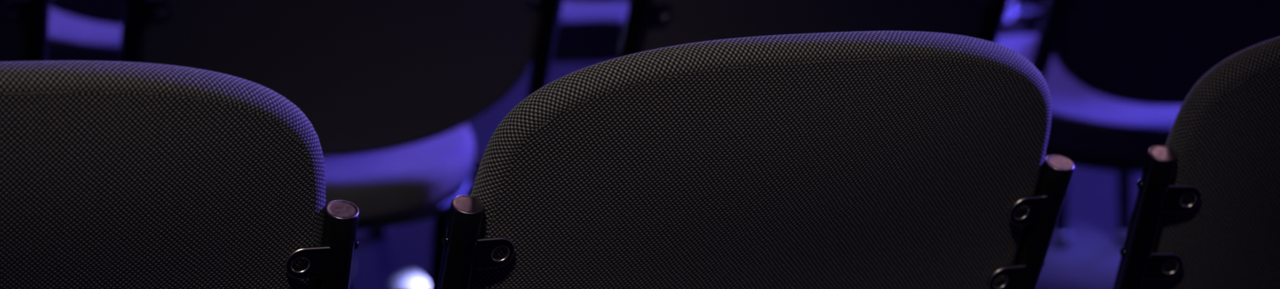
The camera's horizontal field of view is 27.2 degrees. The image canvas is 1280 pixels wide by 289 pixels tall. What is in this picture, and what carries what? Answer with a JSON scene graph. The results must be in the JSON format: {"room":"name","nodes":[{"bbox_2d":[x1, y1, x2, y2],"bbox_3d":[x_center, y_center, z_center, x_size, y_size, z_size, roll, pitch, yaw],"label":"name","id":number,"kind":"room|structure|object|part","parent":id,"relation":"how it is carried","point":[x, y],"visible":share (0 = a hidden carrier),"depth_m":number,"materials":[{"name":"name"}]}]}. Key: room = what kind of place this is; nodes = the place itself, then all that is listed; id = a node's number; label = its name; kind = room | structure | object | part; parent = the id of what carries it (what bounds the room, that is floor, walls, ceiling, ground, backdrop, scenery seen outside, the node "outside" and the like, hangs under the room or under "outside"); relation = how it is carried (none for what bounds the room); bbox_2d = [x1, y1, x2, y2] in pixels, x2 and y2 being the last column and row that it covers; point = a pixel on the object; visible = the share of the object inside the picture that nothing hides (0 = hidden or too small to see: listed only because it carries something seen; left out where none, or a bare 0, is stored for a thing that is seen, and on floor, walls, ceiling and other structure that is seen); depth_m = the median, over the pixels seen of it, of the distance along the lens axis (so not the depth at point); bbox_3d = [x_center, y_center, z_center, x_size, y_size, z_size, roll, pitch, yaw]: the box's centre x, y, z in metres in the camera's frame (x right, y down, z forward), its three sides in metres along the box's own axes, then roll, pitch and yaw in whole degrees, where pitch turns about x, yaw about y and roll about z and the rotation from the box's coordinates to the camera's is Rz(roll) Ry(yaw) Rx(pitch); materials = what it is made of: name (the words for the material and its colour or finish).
{"room":"auditorium","nodes":[
{"label":"auditorium","id":0,"kind":"room"},
{"bbox_2d":[351,0,1142,288],"bbox_3d":[0.026,-0.470,6.606,18.000,0.080,19.000,3,15,0],"label":"floor","id":1,"kind":"structure","parent":0,"point":[401,260],"depth_m":4.21,"materials":[{"name":"grey carpet"}]},
{"bbox_2d":[0,0,52,62],"bbox_3d":[-0.912,0.015,2.863,0.500,0.842,0.533,-2,16,-19],"label":"chair","id":2,"kind":"object","parent":1,"relation":"on","point":[24,24],"visible":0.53,"depth_m":2.73,"materials":[{"name":"black woven fabric"},{"name":"black plastic"},{"name":"black metal"}]},
{"bbox_3d":[-0.840,-0.143,2.640,0.434,0.393,0.165,-2,16,-19],"label":"backrest","id":3,"kind":"part","parent":2,"relation":"part of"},
{"bbox_3d":[-0.640,0.100,2.808,0.023,0.712,0.116,-2,16,-19],"label":"post","id":4,"kind":"part","parent":2,"relation":"part of","materials":[{"name":"black metal"}]},
{"bbox_2d":[0,60,359,288],"bbox_3d":[-0.507,0.288,1.940,0.500,0.842,0.533,-3,16,-21],"label":"chair","id":5,"kind":"object","parent":1,"relation":"on","point":[114,175],"visible":1,"depth_m":1.68,"materials":[{"name":"black woven fabric"},{"name":"black plastic"},{"name":"black metal"}]},
{"bbox_3d":[-0.234,0.372,1.892,0.023,0.712,0.116,-3,16,-21],"label":"post","id":6,"kind":"part","parent":5,"relation":"part of","materials":[{"name":"black metal"}]},
{"bbox_2d":[47,0,351,288],"bbox_3d":[-0.669,-0.177,3.623,0.500,0.842,0.533,-3,16,-21],"label":"chair","id":7,"kind":"object","parent":1,"relation":"on","point":[78,29],"visible":0.15,"depth_m":3.48,"materials":[{"name":"black woven fabric"},{"name":"black plastic"},{"name":"black metal"}]},
{"bbox_3d":[-0.691,-0.173,3.678,0.408,0.081,0.384,-3,16,-21],"label":"seat","id":8,"kind":"part","parent":7,"relation":"part of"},
{"bbox_3d":[-0.592,-0.336,3.402,0.434,0.393,0.165,-3,16,-21],"label":"backrest","id":9,"kind":"part","parent":7,"relation":"part of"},
{"bbox_2d":[119,0,563,288],"bbox_3d":[-0.391,-0.007,3.052,0.500,0.842,0.533,-3,16,-23],"label":"chair","id":10,"kind":"object","parent":1,"relation":"on","point":[389,91],"visible":0.51,"depth_m":2.91,"materials":[{"name":"black woven fabric"},{"name":"black plastic"},{"name":"black metal"}]},
{"bbox_3d":[-0.547,0.099,2.832,0.023,0.712,0.116,-3,16,-23],"label":"post","id":11,"kind":"part","parent":10,"relation":"part of","materials":[{"name":"black metal"}]},
{"bbox_3d":[-0.307,-0.166,2.834,0.434,0.393,0.165,-3,16,-23],"label":"backrest","id":12,"kind":"part","parent":10,"relation":"part of","materials":[{"name":"black fabric"}]},
{"bbox_3d":[-0.414,-0.003,3.107,0.408,0.081,0.384,-3,16,-23],"label":"seat","id":13,"kind":"part","parent":10,"relation":"part of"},
{"bbox_3d":[-0.206,0.187,3.246,0.023,0.362,0.310,-3,16,-23],"label":"leg","id":14,"kind":"part","parent":10,"relation":"part of","materials":[{"name":"black paint"}]},
{"bbox_3d":[-0.115,0.073,3.017,0.023,0.712,0.116,-3,16,-23],"label":"post","id":15,"kind":"part","parent":10,"relation":"part of","materials":[{"name":"black metal"}]},
{"bbox_2d":[368,0,630,238],"bbox_3d":[-0.092,-0.225,3.919,0.500,0.842,0.533,-3,16,-23],"label":"chair","id":16,"kind":"object","parent":1,"relation":"on","point":[588,30],"visible":0.23,"depth_m":3.79,"materials":[{"name":"black woven fabric"},{"name":"black plastic"},{"name":"black metal"}]},
{"bbox_3d":[-0.116,-0.221,3.974,0.408,0.081,0.384,-3,16,-23],"label":"seat","id":17,"kind":"part","parent":16,"relation":"part of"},
{"bbox_2d":[436,31,1074,288],"bbox_3d":[-0.002,0.262,2.140,0.500,0.842,0.533,-4,17,-24],"label":"chair","id":18,"kind":"object","parent":1,"relation":"on","point":[855,159],"visible":1,"depth_m":1.84,"materials":[{"name":"black woven fabric"},{"name":"black plastic"},{"name":"black metal"}]},
{"bbox_3d":[-0.155,0.369,1.918,0.023,0.712,0.116,-4,17,-24],"label":"post","id":19,"kind":"part","parent":18,"relation":"part of","materials":[{"name":"black metal"}]},
{"bbox_3d":[0.275,0.342,2.107,0.023,0.712,0.116,-4,17,-24],"label":"post","id":20,"kind":"part","parent":18,"relation":"part of","materials":[{"name":"black metal"}]},
{"bbox_2d":[617,0,1008,57],"bbox_3d":[0.120,-0.011,3.171,0.500,0.842,0.533,-4,17,-26],"label":"chair","id":21,"kind":"object","parent":1,"relation":"on","point":[650,24],"visible":0.25,"depth_m":2.94,"materials":[{"name":"black woven fabric"},{"name":"black plastic"},{"name":"black metal"}]},
{"bbox_3d":[-0.023,0.098,2.944,0.023,0.712,0.116,-4,17,-26],"label":"post","id":22,"kind":"part","parent":21,"relation":"part of","materials":[{"name":"black metal"}]},
{"bbox_3d":[0.399,0.066,3.150,0.023,0.712,0.116,-4,17,-26],"label":"post","id":23,"kind":"part","parent":21,"relation":"part of","materials":[{"name":"black metal"}]},
{"bbox_2d":[1000,0,1070,246],"bbox_3d":[0.413,-0.275,4.207,0.500,0.842,0.533,-4,17,-24],"label":"chair","id":24,"kind":"object","parent":1,"relation":"on","point":[1016,10],"visible":0.12,"depth_m":4.24,"materials":[{"name":"black woven fabric"},{"name":"black plastic"},{"name":"black metal"}]},
{"bbox_3d":[0.595,-0.081,4.404,0.023,0.362,0.310,-4,17,-24],"label":"leg","id":25,"kind":"part","parent":24,"relation":"part of","materials":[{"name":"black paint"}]},
{"bbox_3d":[0.690,-0.196,4.177,0.023,0.712,0.116,-4,17,-24],"label":"post","id":26,"kind":"part","parent":24,"relation":"part of","materials":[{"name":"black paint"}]},
{"bbox_2d":[1022,0,1131,245],"bbox_3d":[0.954,-0.302,4.421,0.500,0.842,0.533,-3,16,-23],"label":"chair","id":27,"kind":"object","parent":1,"relation":"on","point":[1124,179],"visible":0.05,"depth_m":4.27,"materials":[{"name":"black woven fabric"},{"name":"black plastic"},{"name":"black metal"}]},
{"bbox_3d":[0.707,-0.082,4.430,0.023,0.362,0.310,-3,16,-23],"label":"leg","id":28,"kind":"part","parent":27,"relation":"part of","materials":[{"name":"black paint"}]},
{"bbox_3d":[0.798,-0.196,4.201,0.023,0.712,0.116,-3,16,-23],"label":"post","id":29,"kind":"part","parent":27,"relation":"part of","materials":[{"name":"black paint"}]},
{"bbox_2d":[995,0,1279,172],"bbox_3d":[0.662,-0.071,3.507,0.500,0.842,0.533,-3,16,-21],"label":"chair","id":30,"kind":"object","parent":1,"relation":"on","point":[1118,75],"visible":0.42,"depth_m":3.34,"materials":[{"name":"black woven fabric"},{"name":"black plastic"},{"name":"black metal"}]},
{"bbox_3d":[0.498,0.033,3.292,0.023,0.712,0.116,-3,16,-21],"label":"post","id":31,"kind":"part","parent":30,"relation":"part of","materials":[{"name":"black metal"}]},
{"bbox_3d":[0.640,-0.067,3.563,0.408,0.081,0.384,-3,16,-21],"label":"seat","id":32,"kind":"part","parent":30,"relation":"part of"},
{"bbox_3d":[0.740,-0.229,3.287,0.434,0.393,0.165,-3,16,-21],"label":"backrest","id":33,"kind":"part","parent":30,"relation":"part of","materials":[{"name":"black fabric"}]},
{"bbox_2d":[1112,36,1279,288],"bbox_3d":[0.577,0.242,2.334,0.500,0.842,0.533,0,15,-11],"label":"chair","id":34,"kind":"object","parent":1,"relation":"on","point":[1206,214],"visible":1,"depth_m":2.03,"materials":[{"name":"black woven fabric"},{"name":"black plastic"},{"name":"black metal"}]},
{"bbox_3d":[0.371,0.335,2.153,0.023,0.712,0.116,0,15,-11],"label":"post","id":35,"kind":"part","parent":34,"relation":"part of","materials":[{"name":"black metal"}]},
{"bbox_3d":[0.621,0.084,2.104,0.434,0.393,0.165,0,15,-11],"label":"backrest","id":36,"kind":"part","parent":34,"relation":"part of","materials":[{"name":"black fabric"}]}
]}

